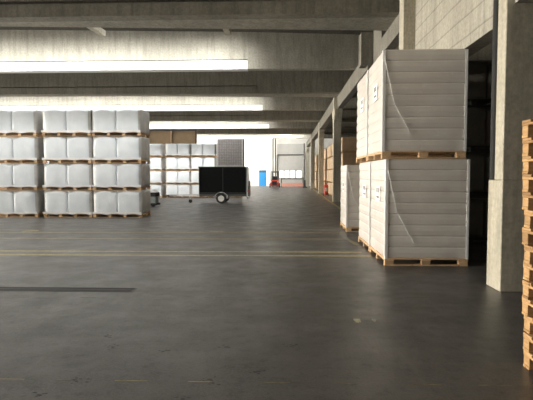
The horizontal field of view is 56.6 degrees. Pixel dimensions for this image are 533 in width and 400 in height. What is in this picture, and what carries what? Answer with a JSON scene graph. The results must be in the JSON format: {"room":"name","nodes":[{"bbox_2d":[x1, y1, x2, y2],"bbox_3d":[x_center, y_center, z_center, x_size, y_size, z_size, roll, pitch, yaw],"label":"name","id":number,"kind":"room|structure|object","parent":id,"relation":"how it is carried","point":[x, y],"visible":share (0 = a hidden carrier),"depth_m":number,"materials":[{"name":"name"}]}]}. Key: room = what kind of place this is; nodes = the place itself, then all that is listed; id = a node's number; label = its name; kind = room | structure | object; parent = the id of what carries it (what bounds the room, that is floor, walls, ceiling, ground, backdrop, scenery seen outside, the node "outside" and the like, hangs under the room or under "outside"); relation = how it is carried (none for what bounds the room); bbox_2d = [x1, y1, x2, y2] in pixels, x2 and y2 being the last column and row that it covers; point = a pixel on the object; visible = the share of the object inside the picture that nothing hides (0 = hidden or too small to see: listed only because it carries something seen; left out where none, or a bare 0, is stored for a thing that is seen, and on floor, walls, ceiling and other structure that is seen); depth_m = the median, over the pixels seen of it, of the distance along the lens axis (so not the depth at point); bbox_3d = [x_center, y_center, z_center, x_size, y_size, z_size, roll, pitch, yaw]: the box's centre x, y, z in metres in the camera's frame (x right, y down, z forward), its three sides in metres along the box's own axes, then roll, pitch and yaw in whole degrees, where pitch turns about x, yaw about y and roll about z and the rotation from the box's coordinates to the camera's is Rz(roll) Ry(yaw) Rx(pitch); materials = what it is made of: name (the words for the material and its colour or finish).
{"room":"warehouse","nodes":[
{"label":"warehouse","id":0,"kind":"room"},
{"bbox_2d":[0,26,373,34],"bbox_3d":[-6.811,-8.393,29.907,44.600,0.250,84.600,0,3,2],"label":"ceiling","id":1,"kind":"structure","parent":0,"point":[357,32],"depth_m":23.15,"materials":[{"name":"concrete"}]},
{"bbox_2d":[0,70,357,95],"bbox_3d":[-6.881,-7.106,28.196,44.000,2.150,0.450,0,3,2],"label":"ceiling beam","id":2,"kind":"structure","parent":1,"relation":"attached to","point":[322,81],"depth_m":27.96,"materials":[{"name":"concrete"}]},
{"bbox_2d":[0,96,357,110],"bbox_3d":[-6.592,-7.475,35.506,44.000,2.150,0.500,0,3,2],"label":"trim","id":3,"kind":"structure","parent":1,"relation":"attached to","point":[146,103],"depth_m":35.34,"materials":[{"name":"grey concrete"}]},
{"bbox_2d":[0,0,399,21],"bbox_3d":[-7.417,-6.420,14.624,44.000,2.150,0.450,0,3,2],"label":"ceiling beam","id":4,"kind":"structure","parent":1,"relation":"attached to","point":[10,10],"depth_m":14.32,"materials":[{"name":"concrete"}]},
{"bbox_2d":[0,30,491,72],"bbox_3d":[-7.128,-6.790,21.934,44.000,2.150,0.500,0,3,2],"label":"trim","id":5,"kind":"structure","parent":1,"relation":"attached to","point":[21,51],"depth_m":21.61,"materials":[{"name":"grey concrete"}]},
{"bbox_2d":[146,110,357,120],"bbox_3d":[-6.344,-7.791,41.768,44.000,2.150,0.450,0,3,2],"label":"beam","id":6,"kind":"structure","parent":1,"relation":"attached to","point":[346,114],"depth_m":41.43,"materials":[{"name":"concrete"}]},
{"bbox_2d":[150,128,356,133],"bbox_3d":[-5.808,-8.476,55.340,44.000,2.150,0.450,0,3,2],"label":"beam","id":7,"kind":"structure","parent":1,"relation":"attached to","point":[287,130],"depth_m":54.93,"materials":[{"name":"concrete"}]},
{"bbox_2d":[150,121,357,128],"bbox_3d":[-6.056,-8.160,49.078,44.000,2.150,0.500,0,3,2],"label":"trim","id":8,"kind":"structure","parent":1,"relation":"attached to","point":[153,124],"depth_m":48.80,"materials":[{"name":"grey concrete"}]},
{"bbox_2d":[197,134,356,138],"bbox_3d":[-5.519,-8.845,62.650,44.000,2.150,0.500,0,3,2],"label":"beam","id":9,"kind":"structure","parent":1,"relation":"attached to","point":[199,136],"depth_m":62.34,"materials":[{"name":"grey concrete"}]},
{"bbox_2d":[197,138,332,185],"bbox_3d":[-5.149,-6.223,72.187,44.000,8.350,0.300,0,3,2],"label":"wall","id":10,"kind":"structure","parent":0,"point":[258,152],"depth_m":71.85,"materials":[{"name":"beige paint"}]},
{"bbox_2d":[259,170,265,185],"bbox_3d":[-0.570,-3.182,71.959,1.049,2.300,0.099,0,3,2],"label":"door","id":11,"kind":"structure","parent":10,"relation":"in","point":[262,173],"depth_m":71.95,"materials":[{"name":"blue paint"}]},
{"bbox_2d":[277,144,303,153],"bbox_3d":[3.480,-7.366,71.623,3.968,1.509,0.029,0,3,2],"label":"panel","id":12,"kind":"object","parent":10,"relation":"attached to","point":[281,148],"depth_m":71.61,"materials":[{"name":"white"}]},
{"bbox_2d":[277,154,303,185],"bbox_3d":[3.479,-4.319,71.762,4.008,4.590,0.059,0,3,2],"label":"trim","id":13,"kind":"structure","parent":10,"relation":"attached to","point":[277,154],"depth_m":71.68,"materials":[{"name":"metal"}]},
{"bbox_2d":[278,155,303,185],"bbox_3d":[3.485,-4.255,71.895,3.768,4.450,0.080,0,3,2],"label":"door","id":14,"kind":"structure","parent":10,"relation":"in","point":[289,166],"depth_m":71.85,"materials":[{"name":"grey metal"}]},
{"bbox_2d":[304,143,304,179],"bbox_3d":[5.434,-5.110,71.470,0.200,6.100,0.390,0,3,2],"label":"drain pipe","id":15,"kind":"object","parent":10,"relation":"attached to","point":[304,143],"visible":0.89,"depth_m":71.29,"materials":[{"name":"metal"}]},
{"bbox_2d":[0,186,532,399],"bbox_3d":[-6.811,0.221,30.342,44.600,0.300,84.600,0,3,2],"label":"floor","id":16,"kind":"structure","parent":0,"point":[444,325],"depth_m":5.81,"materials":[{"name":"concrete"}]},
{"bbox_2d":[0,190,51,216],"bbox_3d":[-9.572,0.118,19.426,1.881,1.006,1.407,0,3,2],"label":"load","id":17,"kind":"object","parent":16,"relation":"on","point":[13,203],"visible":0.84,"depth_m":18.77,"materials":[{"name":"white plastic"}]},
{"bbox_2d":[0,164,50,189],"bbox_3d":[-9.567,-0.900,19.348,1.877,1.006,1.405,0,3,2],"label":"load","id":18,"kind":"object","parent":17,"relation":"on","point":[12,176],"visible":0.84,"depth_m":18.69,"materials":[{"name":"white plastic"}]},
{"bbox_2d":[0,137,50,163],"bbox_3d":[-9.549,-1.919,19.322,1.882,1.006,1.405,0,3,2],"label":"load","id":19,"kind":"object","parent":18,"relation":"on","point":[13,150],"visible":0.86,"depth_m":18.66,"materials":[{"name":"white plastic"}]},
{"bbox_2d":[0,110,49,137],"bbox_3d":[-9.565,-2.939,19.276,1.881,1.006,1.407,0,3,2],"label":"load","id":20,"kind":"object","parent":19,"relation":"on","point":[13,123],"visible":0.81,"depth_m":18.62,"materials":[{"name":"white plastic"}]},
{"bbox_2d":[0,287,136,291],"bbox_3d":[-3.068,1.249,6.932,2.464,0.006,0.230,0,3,2],"label":"channel","id":21,"kind":"object","parent":16,"relation":"on","point":[62,289],"visible":1,"depth_m":6.92,"materials":[{"name":"metal"}]},
{"bbox_2d":[43,190,98,216],"bbox_3d":[-7.485,0.122,19.335,1.882,1.006,1.405,0,3,2],"label":"load","id":22,"kind":"object","parent":16,"relation":"on","point":[60,203],"visible":0.81,"depth_m":18.68,"materials":[{"name":"white plastic"}]},
{"bbox_2d":[42,164,97,189],"bbox_3d":[-7.492,-0.897,19.296,1.881,1.006,1.407,0,3,2],"label":"load","id":23,"kind":"object","parent":22,"relation":"on","point":[56,176],"visible":0.85,"depth_m":18.64,"materials":[{"name":"white plastic"}]},
{"bbox_2d":[42,137,97,163],"bbox_3d":[-7.479,-1.916,19.244,1.877,1.006,1.405,0,3,2],"label":"load","id":24,"kind":"object","parent":23,"relation":"on","point":[57,150],"visible":0.84,"depth_m":18.59,"materials":[{"name":"white plastic"}]},
{"bbox_2d":[41,109,97,136],"bbox_3d":[-7.477,-2.933,19.166,1.882,1.006,1.405,0,3,2],"label":"load","id":25,"kind":"object","parent":24,"relation":"on","point":[58,122],"visible":0.75,"depth_m":18.51,"materials":[{"name":"white plastic"}]},
{"bbox_2d":[0,229,204,229],"bbox_3d":[-3.725,0.868,14.514,11.749,0.002,0.070,0,3,0],"label":"trim","id":26,"kind":"structure","parent":16,"relation":"on","point":[0,229],"depth_m":14.53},
{"bbox_2d":[92,190,150,217],"bbox_3d":[-5.585,0.127,19.240,1.877,1.006,1.405,0,3,2],"label":"load","id":27,"kind":"object","parent":16,"relation":"on","point":[109,203],"visible":0.95,"depth_m":18.59,"materials":[{"name":"white plastic"}]},
{"bbox_2d":[92,164,150,190],"bbox_3d":[-5.592,-0.891,19.185,1.883,1.006,1.405,0,3,2],"label":"load","id":28,"kind":"object","parent":27,"relation":"on","point":[130,177],"visible":1,"depth_m":18.54,"materials":[{"name":"white plastic"}]},
{"bbox_2d":[91,136,150,163],"bbox_3d":[-5.587,-1.911,19.156,1.881,1.006,1.407,0,3,2],"label":"load","id":29,"kind":"object","parent":28,"relation":"on","point":[106,150],"visible":1,"depth_m":18.51,"materials":[{"name":"white plastic"}]},
{"bbox_2d":[91,109,149,137],"bbox_3d":[-5.593,-2.930,19.107,1.877,1.006,1.405,0,3,2],"label":"load","id":30,"kind":"object","parent":29,"relation":"on","point":[105,122],"visible":0.99,"depth_m":18.46,"materials":[{"name":"white plastic"}]},
{"bbox_2d":[115,380,146,380],"bbox_3d":[-1.055,1.406,3.852,0.251,0.002,0.014,0,3,2],"label":"floor marking","id":31,"kind":"object","parent":16,"relation":"on","point":[115,380],"depth_m":3.85,"materials":[{"name":"paint"}]},
{"bbox_2d":[0,250,284,251],"bbox_3d":[-2.469,1.077,10.382,8.905,0.002,0.085,0,3,1],"label":"floor marking","id":32,"kind":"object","parent":16,"relation":"on","point":[0,250],"depth_m":10.35,"materials":[{"name":"yellow paint"}]},
{"bbox_2d":[98,130,196,189],"bbox_3d":[-11.752,-3.656,46.474,10.531,5.816,0.200,0,3,2],"label":"cardboard boxes","id":33,"kind":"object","parent":16,"relation":"on","point":[165,137],"depth_m":46.23,"materials":[{"name":"cardboard"}]},
{"bbox_2d":[150,189,159,206],"bbox_3d":[-6.058,-0.099,25.160,1.140,0.859,0.750,0,3,2],"label":"floor scrubber","id":34,"kind":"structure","parent":16,"relation":"on","point":[154,194],"depth_m":24.83,"materials":[{"name":"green plastic"}]},
{"bbox_2d":[146,184,165,197],"bbox_3d":[-8.135,-0.648,35.289,1.750,0.936,1.407,0,3,2],"label":"load","id":35,"kind":"object","parent":16,"relation":"on","point":[161,188],"visible":0.34,"depth_m":34.65,"materials":[{"name":"white plastic"}]},
{"bbox_2d":[150,171,165,183],"bbox_3d":[-8.134,-1.595,35.239,1.745,0.936,1.405,0,3,2],"label":"load","id":36,"kind":"object","parent":35,"relation":"on","point":[156,177],"visible":0.58,"depth_m":34.58,"materials":[{"name":"white plastic"}]},
{"bbox_2d":[146,157,165,170],"bbox_3d":[-8.134,-2.544,35.221,1.751,0.935,1.405,0,3,2],"label":"load","id":37,"kind":"object","parent":36,"relation":"on","point":[156,163],"visible":0.59,"depth_m":34.56,"materials":[{"name":"white plastic"}]},
{"bbox_2d":[150,144,165,157],"bbox_3d":[-8.135,-3.490,35.154,1.750,0.936,1.407,0,3,2],"label":"load","id":38,"kind":"object","parent":37,"relation":"on","point":[156,150],"visible":0.67,"depth_m":34.48,"materials":[{"name":"white plastic"}]},
{"bbox_2d":[69,238,260,238],"bbox_3d":[-3.107,0.970,12.491,10.397,0.002,0.080,0,3,1],"label":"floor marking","id":39,"kind":"structure","parent":16,"relation":"on","point":[69,238],"depth_m":12.47,"materials":[{"name":"yellow paint"}]},
{"bbox_2d":[27,232,316,232],"bbox_3d":[-3.485,0.904,13.794,11.323,0.002,0.090,0,3,1],"label":"floor marking","id":40,"kind":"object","parent":16,"relation":"on","point":[27,232],"depth_m":13.78,"materials":[{"name":"yellow paint"}]},
{"bbox_2d":[166,184,191,197],"bbox_3d":[-6.147,-0.644,35.209,1.745,0.936,1.405,0,3,2],"label":"load","id":41,"kind":"object","parent":16,"relation":"on","point":[171,189],"visible":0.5,"depth_m":34.56,"materials":[{"name":"white plastic"}]},
{"bbox_2d":[166,171,190,183],"bbox_3d":[-6.148,-1.591,35.170,1.751,0.935,1.405,0,3,2],"label":"load","id":42,"kind":"object","parent":41,"relation":"on","point":[172,177],"visible":0.89,"depth_m":34.52,"materials":[{"name":"white plastic"}]},
{"bbox_2d":[165,157,190,170],"bbox_3d":[-6.147,-2.540,35.137,1.750,0.936,1.407,0,3,2],"label":"load","id":43,"kind":"object","parent":42,"relation":"on","point":[175,163],"visible":0.87,"depth_m":34.48,"materials":[{"name":"white plastic"}]},
{"bbox_2d":[165,144,190,156],"bbox_3d":[-6.147,-3.485,35.050,1.745,0.936,1.405,0,3,2],"label":"load","id":44,"kind":"object","parent":43,"relation":"on","point":[172,150],"visible":0.85,"depth_m":34.39,"materials":[{"name":"white plastic"}]},
{"bbox_2d":[0,254,362,255],"bbox_3d":[-2.251,1.101,9.890,8.678,0.002,0.090,0,3,1],"label":"floor marking","id":45,"kind":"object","parent":16,"relation":"on","point":[0,254],"depth_m":9.84,"materials":[{"name":"yellow paint"}]},
{"bbox_2d":[191,184,215,197],"bbox_3d":[-4.379,-0.642,35.178,1.751,0.935,1.405,0,3,2],"label":"load","id":46,"kind":"object","parent":16,"relation":"on","point":[194,187],"visible":0.21,"depth_m":34.56,"materials":[{"name":"white plastic"}]},
{"bbox_2d":[191,171,198,183],"bbox_3d":[-4.380,-1.587,35.074,1.750,0.936,1.407,0,3,2],"label":"load","id":47,"kind":"object","parent":46,"relation":"on","point":[194,174],"visible":0.22,"depth_m":34.43,"materials":[{"name":"white plastic"}]},
{"bbox_2d":[191,157,215,170],"bbox_3d":[-4.378,-2.537,35.069,1.745,0.936,1.405,0,3,2],"label":"load","id":48,"kind":"object","parent":47,"relation":"on","point":[196,162],"visible":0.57,"depth_m":34.42,"materials":[{"name":"white plastic"}]},
{"bbox_2d":[191,144,215,156],"bbox_3d":[-4.379,-3.484,35.027,1.751,0.935,1.405,0,3,2],"label":"load","id":49,"kind":"object","parent":48,"relation":"on","point":[197,150],"visible":0.81,"depth_m":34.37,"materials":[{"name":"white plastic"}]},
{"bbox_2d":[165,167,250,203],"bbox_3d":[-3.418,-0.874,28.534,4.932,2.069,1.670,0,3,2],"label":"box trailer","id":50,"kind":"object","parent":16,"relation":"on","point":[222,183],"visible":0.98,"depth_m":27.82,"materials":[{"name":"black metal"}]},
{"bbox_2d":[217,138,244,166],"bbox_3d":[-2.042,-2.705,28.453,1.475,1.592,1.100,0,3,2],"label":"cage","id":51,"kind":"object","parent":50,"relation":"on","point":[230,151],"visible":1,"depth_m":27.92,"materials":[{"name":"grey metal"}]},
{"bbox_2d":[272,139,273,175],"bbox_3d":[0.927,-6.107,70.400,0.320,8.300,0.320,0,3,2],"label":"steel post","id":52,"kind":"object","parent":16,"relation":"on","point":[272,139],"visible":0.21,"depth_m":70.31,"materials":[{"name":"metal"}]},
{"bbox_2d":[269,171,279,187],"bbox_3d":[1.073,-2.678,63.919,1.313,2.097,2.970,0,3,2],"label":"forklift","id":53,"kind":"object","parent":16,"relation":"on","point":[275,179],"visible":1,"depth_m":62.69,"materials":[{"name":"red paint"}]},
{"bbox_2d":[275,139,275,175],"bbox_3d":[1.268,-6.106,70.386,0.320,8.300,0.320,0,3,2],"label":"steel post","id":54,"kind":"object","parent":16,"relation":"on","point":[275,139],"visible":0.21,"depth_m":70.38,"materials":[{"name":"metal"}]},
{"bbox_2d":[281,177,302,186],"bbox_3d":[3.427,-2.377,65.930,2.977,1.300,0.500,0,3,2],"label":"barrier","id":55,"kind":"object","parent":16,"relation":"on","point":[282,184],"visible":0.81,"depth_m":65.89,"materials":[{"name":"metal"}]},
{"bbox_2d":[306,142,309,185],"bbox_3d":[5.764,-5.001,69.313,0.440,6.200,1.500,0,3,2],"label":"concrete column","id":56,"kind":"structure","parent":16,"relation":"on","point":[307,148],"depth_m":69.07,"materials":[{"name":"grey concrete"}]},
{"bbox_2d":[307,136,310,146],"bbox_3d":[5.559,-7.415,62.585,0.450,0.700,12.700,0,3,2],"label":"trim","id":57,"kind":"structure","parent":56,"relation":"attached to","point":[309,139],"depth_m":63.10,"materials":[{"name":"concrete"}]},
{"bbox_2d":[311,140,314,188],"bbox_3d":[5.244,-4.336,56.140,0.440,6.200,1.500,0,3,2],"label":"concrete column","id":58,"kind":"structure","parent":16,"relation":"on","point":[312,141],"depth_m":55.90,"materials":[{"name":"grey concrete"}]},
{"bbox_2d":[260,134,356,134],"bbox_3d":[-5.757,-7.618,56.685,44.000,0.300,2.148,0,3,2],"label":"beam","id":59,"kind":"structure","parent":58,"relation":"on","point":[260,134],"depth_m":56.27,"materials":[{"name":"grey concrete"}]},
{"bbox_2d":[311,123,318,139],"bbox_3d":[5.034,-6.745,49.313,0.450,0.700,12.900,0,3,2],"label":"trim","id":60,"kind":"structure","parent":58,"relation":"attached to","point":[314,135],"depth_m":49.80,"materials":[{"name":"concrete"}]},
{"bbox_2d":[318,128,323,193],"bbox_3d":[4.715,-3.661,42.767,0.440,6.200,1.500,0,3,2],"label":"concrete column","id":61,"kind":"structure","parent":16,"relation":"on","point":[320,131],"depth_m":42.56,"materials":[{"name":"grey concrete"}]},
{"bbox_2d":[220,120,356,121],"bbox_3d":[-6.293,-6.933,43.113,44.000,0.300,2.148,0,3,2],"label":"beam","id":62,"kind":"structure","parent":61,"relation":"on","point":[258,120],"depth_m":42.60,"materials":[{"name":"grey concrete"}]},
{"bbox_2d":[323,181,328,195],"bbox_3d":[4.474,-0.862,37.288,0.400,1.162,0.416,0,3,2],"label":"fire extinguisher","id":63,"kind":"object","parent":16,"relation":"on","point":[325,185],"visible":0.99,"depth_m":37.13,"materials":[{"name":"red paint"}]},
{"bbox_2d":[313,189,340,209],"bbox_3d":[4.325,-0.351,38.670,0.130,0.002,37.783,0,3,3],"label":"trim","id":64,"kind":"structure","parent":16,"relation":"on","point":[313,189],"depth_m":29.90,"materials":[{"name":"paint"}]},
{"bbox_2d":[332,97,341,201],"bbox_3d":[4.196,-2.991,29.494,0.450,6.200,1.500,0,3,2],"label":"concrete column","id":65,"kind":"structure","parent":16,"relation":"on","point":[337,112],"depth_m":29.27,"materials":[{"name":"grey concrete"}]},
{"bbox_2d":[0,94,356,96],"bbox_3d":[-6.829,-6.247,29.541,44.000,0.300,2.148,0,3,2],"label":"beam","id":66,"kind":"structure","parent":65,"relation":"on","point":[216,95],"depth_m":28.67,"materials":[{"name":"grey concrete"}]},
{"bbox_2d":[319,100,332,128],"bbox_3d":[4.508,-6.072,35.990,0.450,0.700,12.800,0,3,2],"label":"beam","id":67,"kind":"structure","parent":65,"relation":"attached to","point":[326,119],"depth_m":35.90,"materials":[{"name":"concrete"}]},
{"bbox_2d":[337,64,371,107],"bbox_3d":[4.096,-5.450,23.667,0.300,0.700,10.890,0,3,2],"label":"beam","id":68,"kind":"structure","parent":65,"relation":"attached to","point":[350,88],"depth_m":23.15,"materials":[{"name":"concrete"}]},
{"bbox_2d":[359,32,372,67],"bbox_3d":[3.713,-5.590,18.510,0.440,1.200,0.600,0,3,2],"label":"concrete column","id":69,"kind":"structure","parent":68,"relation":"attached to","point":[365,38],"depth_m":18.22,"materials":[{"name":"concrete"}]},
{"bbox_2d":[340,165,359,231],"bbox_3d":[2.998,-0.082,14.690,1.465,1.883,1.603,0,3,2],"label":"load","id":70,"kind":"object","parent":16,"relation":"on","point":[350,179],"visible":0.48,"depth_m":13.96,"materials":[{"name":"white plastic"}]},
{"bbox_2d":[347,239,358,244],"bbox_3d":[2.061,1.004,11.814,0.120,0.002,0.968,0,3,-1],"label":"trim","id":71,"kind":"structure","parent":16,"relation":"on","point":[349,240],"depth_m":11.82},
{"bbox_2d":[358,161,371,250],"bbox_3d":[2.902,0.100,11.075,1.465,1.883,1.603,0,3,2],"label":"load","id":72,"kind":"object","parent":16,"relation":"on","point":[365,199],"visible":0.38,"depth_m":10.94,"materials":[{"name":"white plastic"}]},
{"bbox_2d":[356,70,370,162],"bbox_3d":[2.833,-1.784,10.983,1.465,1.883,1.603,0,3,2],"label":"load","id":73,"kind":"object","parent":72,"relation":"on","point":[363,85],"visible":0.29,"depth_m":10.91,"materials":[{"name":"white plastic"}]},
{"bbox_2d":[399,0,415,49],"bbox_3d":[3.699,-2.145,12.732,0.520,6.200,0.480,0,3,2],"label":"concrete column","id":74,"kind":"structure","parent":16,"relation":"on","point":[407,11],"depth_m":12.39,"materials":[{"name":"grey concrete"}]},
{"bbox_2d":[373,14,398,62],"bbox_3d":[3.975,-5.663,15.495,0.300,1.650,5.390,0,3,2],"label":"beam","id":75,"kind":"structure","parent":74,"relation":"attached to","point":[389,39],"depth_m":15.87,"materials":[{"name":"concrete"}]},
{"bbox_2d":[370,159,469,265],"bbox_3d":[2.838,0.182,9.449,1.465,1.883,1.603,0,3,2],"label":"load","id":76,"kind":"object","parent":16,"relation":"on","point":[420,207],"visible":1,"depth_m":8.69,"materials":[{"name":"white plastic"}]},
{"bbox_2d":[367,49,467,160],"bbox_3d":[2.768,-1.702,9.356,1.465,1.883,1.603,0,3,2],"label":"load","id":77,"kind":"object","parent":76,"relation":"on","point":[418,97],"visible":0.96,"depth_m":8.59,"materials":[{"name":"white plastic"}]},
{"bbox_2d":[410,384,441,384],"bbox_3d":[1.219,1.410,3.783,0.242,0.002,0.014,0,3,2],"label":"trim","id":78,"kind":"structure","parent":16,"relation":"on","point":[410,384],"depth_m":3.78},
{"bbox_2d":[469,198,487,243],"bbox_3d":[5.103,0.460,12.195,1.881,1.052,1.381,0,3,2],"label":"load","id":79,"kind":"object","parent":16,"relation":"on","point":[478,207],"visible":0.17,"depth_m":11.53,"materials":[{"name":"plastic"}]},
{"bbox_2d":[452,153,494,197],"bbox_3d":[5.103,-0.605,12.141,1.881,1.052,1.381,0,3,2],"label":"load","id":80,"kind":"object","parent":79,"relation":"on","point":[479,162],"visible":0.23,"depth_m":11.48,"materials":[{"name":"metal"}]},
{"bbox_2d":[466,107,490,152],"bbox_3d":[5.103,-1.669,12.087,1.881,1.052,1.381,0,3,2],"label":"load","id":81,"kind":"object","parent":80,"relation":"on","point":[478,118],"visible":0.34,"depth_m":11.42,"materials":[{"name":"plastic"}]},
{"bbox_2d":[467,60,491,106],"bbox_3d":[5.103,-2.734,12.034,1.881,1.052,1.381,0,3,2],"label":"load","id":82,"kind":"object","parent":81,"relation":"on","point":[480,71],"visible":0.31,"depth_m":11.37,"materials":[{"name":"metal"}]},
{"bbox_2d":[478,385,511,385],"bbox_3d":[1.739,1.411,3.767,0.255,0.002,0.014,0,3,2],"label":"trim","id":83,"kind":"structure","parent":16,"relation":"on","point":[478,385],"depth_m":3.76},
{"bbox_2d":[486,0,532,291],"bbox_3d":[3.495,-2.921,6.794,0.622,8.350,0.470,0,3,2],"label":"concrete column","id":84,"kind":"structure","parent":16,"relation":"on","point":[512,43],"depth_m":6.71,"materials":[{"name":"beige concrete"}]},
{"bbox_2d":[415,0,492,56],"bbox_3d":[3.767,-5.002,9.629,0.310,4.460,5.400,0,3,2],"label":"wall","id":85,"kind":"structure","parent":84,"relation":"attached to","point":[439,24],"depth_m":9.49,"materials":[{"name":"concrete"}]},
{"bbox_2d":[515,0,532,2],"bbox_3d":[3.125,-4.367,-2.939,0.400,4.460,18.820,0,3,2],"label":"trim","id":86,"kind":"structure","parent":84,"relation":"attached to","point":[516,1],"depth_m":6.51,"materials":[{"name":"concrete"}]},
{"bbox_2d":[523,350,532,369],"bbox_3d":[2.738,1.342,3.731,1.200,0.144,0.800,0,3,2],"label":"wooden pallet","id":87,"kind":"object","parent":16,"relation":"on","point":[528,357],"visible":0.98,"depth_m":4.07,"materials":[{"name":"brown wood"}]},
{"bbox_2d":[523,332,532,352],"bbox_3d":[2.730,1.196,3.722,1.200,0.144,0.800,0,3,2],"label":"wooden pallet","id":88,"kind":"object","parent":87,"relation":"on","point":[528,338],"visible":1,"depth_m":4.07,"materials":[{"name":"brown wood"}]},
{"bbox_2d":[524,315,532,333],"bbox_3d":[2.751,1.048,3.748,1.200,0.144,0.800,0,3,2],"label":"wooden pallet","id":89,"kind":"object","parent":88,"relation":"on","point":[528,321],"visible":0.94,"depth_m":4.08,"materials":[{"name":"brown wood"}]},
{"bbox_2d":[522,297,532,316],"bbox_3d":[2.720,0.903,3.725,1.200,0.144,0.800,0,3,3],"label":"wooden pallet","id":90,"kind":"object","parent":89,"relation":"on","point":[527,305],"visible":0.99,"depth_m":4.05,"materials":[{"name":"brown wood"}]},
{"bbox_2d":[522,280,532,299],"bbox_3d":[2.712,0.758,3.700,1.200,0.144,0.800,0,3,3],"label":"wooden pallet","id":91,"kind":"object","parent":90,"relation":"on","point":[527,294],"visible":1,"depth_m":4.04,"materials":[{"name":"brown wood"}]},
{"bbox_2d":[523,262,532,280],"bbox_3d":[2.735,0.610,3.729,1.200,0.144,0.800,0,3,2],"label":"wooden pallet","id":92,"kind":"object","parent":91,"relation":"on","point":[528,268],"visible":1,"depth_m":4.06,"materials":[{"name":"brown wood"}]},
{"bbox_2d":[524,245,532,263],"bbox_3d":[2.720,0.465,3.689,1.200,0.144,0.800,0,3,3],"label":"wooden pallet","id":93,"kind":"object","parent":92,"relation":"on","point":[528,254],"visible":1,"depth_m":4.03,"materials":[{"name":"brown wood"}]},
{"bbox_2d":[522,227,532,245],"bbox_3d":[2.716,0.318,3.712,1.200,0.144,0.800,0,3,2],"label":"wooden pallet","id":94,"kind":"object","parent":93,"relation":"on","point":[527,235],"visible":1,"depth_m":4.03,"materials":[{"name":"brown wood"}]},
{"bbox_2d":[524,210,532,227],"bbox_3d":[2.715,0.173,3.675,1.200,0.144,0.800,0,3,2],"label":"wooden pallet","id":95,"kind":"object","parent":94,"relation":"on","point":[528,223],"visible":1,"depth_m":4.02,"materials":[{"name":"brown wood"}]},
{"bbox_2d":[522,192,532,209],"bbox_3d":[2.700,0.027,3.679,1.200,0.144,0.800,0,3,3],"label":"wooden pallet","id":96,"kind":"object","parent":95,"relation":"on","point":[527,196],"visible":1,"depth_m":4.01,"materials":[{"name":"brown wood"}]},
{"bbox_2d":[522,174,532,191],"bbox_3d":[2.696,-0.119,3.666,1.200,0.144,0.800,0,3,2],"label":"wooden pallet","id":97,"kind":"object","parent":96,"relation":"on","point":[527,179],"visible":1,"depth_m":3.99,"materials":[{"name":"brown wood"}]},
{"bbox_2d":[522,156,532,173],"bbox_3d":[2.696,-0.265,3.667,1.200,0.144,0.800,0,3,3],"label":"wooden pallet","id":98,"kind":"object","parent":97,"relation":"on","point":[527,161],"visible":1,"depth_m":4.00,"materials":[{"name":"brown wood"}]},
{"bbox_2d":[522,137,532,155],"bbox_3d":[2.697,-0.412,3.669,1.200,0.144,0.800,0,3,2],"label":"wooden pallet","id":99,"kind":"object","parent":98,"relation":"on","point":[527,143],"visible":1,"depth_m":4.00,"materials":[{"name":"brown wood"}]},
{"bbox_2d":[522,119,532,137],"bbox_3d":[2.686,-0.557,3.653,1.200,0.144,0.800,0,3,2],"label":"wooden pallet","id":100,"kind":"object","parent":99,"relation":"on","point":[527,131],"visible":1,"depth_m":3.98,"materials":[{"name":"brown wood"}]},
{"bbox_3d":[5.873,-1.175,45.252,1.208,0.984,1.900,0,3,2],"label":"block","id":101,"kind":"object","parent":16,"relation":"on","visible":0},
{"bbox_2d":[324,171,326,181],"bbox_3d":[5.870,-2.164,45.202,1.208,0.984,1.900,0,3,2],"label":"block","id":102,"kind":"object","parent":101,"relation":"on","point":[325,172],"visible":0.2,"depth_m":44.29,"materials":[{"name":"brown cardboard"}]},
{"bbox_2d":[324,160,326,170],"bbox_3d":[5.862,-3.152,45.153,1.208,0.984,1.900,0,3,2],"label":"block","id":103,"kind":"object","parent":102,"relation":"on","point":[325,161],"visible":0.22,"depth_m":44.23,"materials":[{"name":"brown cardboard"}]},
{"bbox_2d":[324,149,326,159],"bbox_3d":[5.913,-4.141,45.101,1.208,0.984,1.900,0,3,2],"label":"block","id":104,"kind":"object","parent":103,"relation":"on","point":[325,150],"visible":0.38,"depth_m":44.31,"materials":[{"name":"brown cardboard"}]},
{"bbox_3d":[5.363,-0.495,31.779,1.208,0.984,1.900,0,3,2],"label":"block","id":105,"kind":"object","parent":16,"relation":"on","visible":0},
{"bbox_3d":[5.336,-1.484,31.730,1.208,0.984,1.900,0,3,2],"label":"block","id":106,"kind":"object","parent":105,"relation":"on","visible":0},
{"bbox_2d":[341,153,359,165],"bbox_3d":[5.375,-2.472,31.678,1.208,0.984,1.900,0,3,2],"label":"block","id":107,"kind":"object","parent":106,"relation":"on","point":[346,158],"visible":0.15,"depth_m":30.73,"materials":[{"name":"brown cardboard"}]},
{"bbox_2d":[341,137,356,153],"bbox_3d":[5.330,-3.461,31.630,1.208,0.984,1.900,0,3,2],"label":"box","id":108,"kind":"object","parent":107,"relation":"on","point":[348,144],"visible":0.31,"depth_m":30.69,"materials":[{"name":"brown cardboard"}]},
{"bbox_3d":[15.322,-4.055,29.251,0.300,8.350,84.000,0,3,2],"label":"wall","id":109,"kind":"structure","parent":0,"visible":0},
{"bbox_2d":[86,27,105,35],"bbox_3d":[-5.948,-5.914,16.796,0.200,0.280,2.150,0,3,2],"label":"trim","id":110,"kind":"structure","parent":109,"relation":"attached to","point":[99,31],"depth_m":17.32,"materials":[{"name":"concrete"}]},
{"bbox_2d":[0,17,395,30],"bbox_3d":[-7.366,-5.562,15.969,44.000,0.300,2.148,0,3,2],"label":"beam","id":111,"kind":"structure","parent":109,"relation":"attached to","point":[380,24],"depth_m":15.15,"materials":[{"name":"grey concrete"}]},
{"bbox_2d":[223,29,230,34],"bbox_3d":[-1.407,-5.905,16.617,0.200,0.280,2.150,0,3,2],"label":"trim","id":112,"kind":"structure","parent":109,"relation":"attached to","point":[226,31],"depth_m":17.34,"materials":[{"name":"concrete"}]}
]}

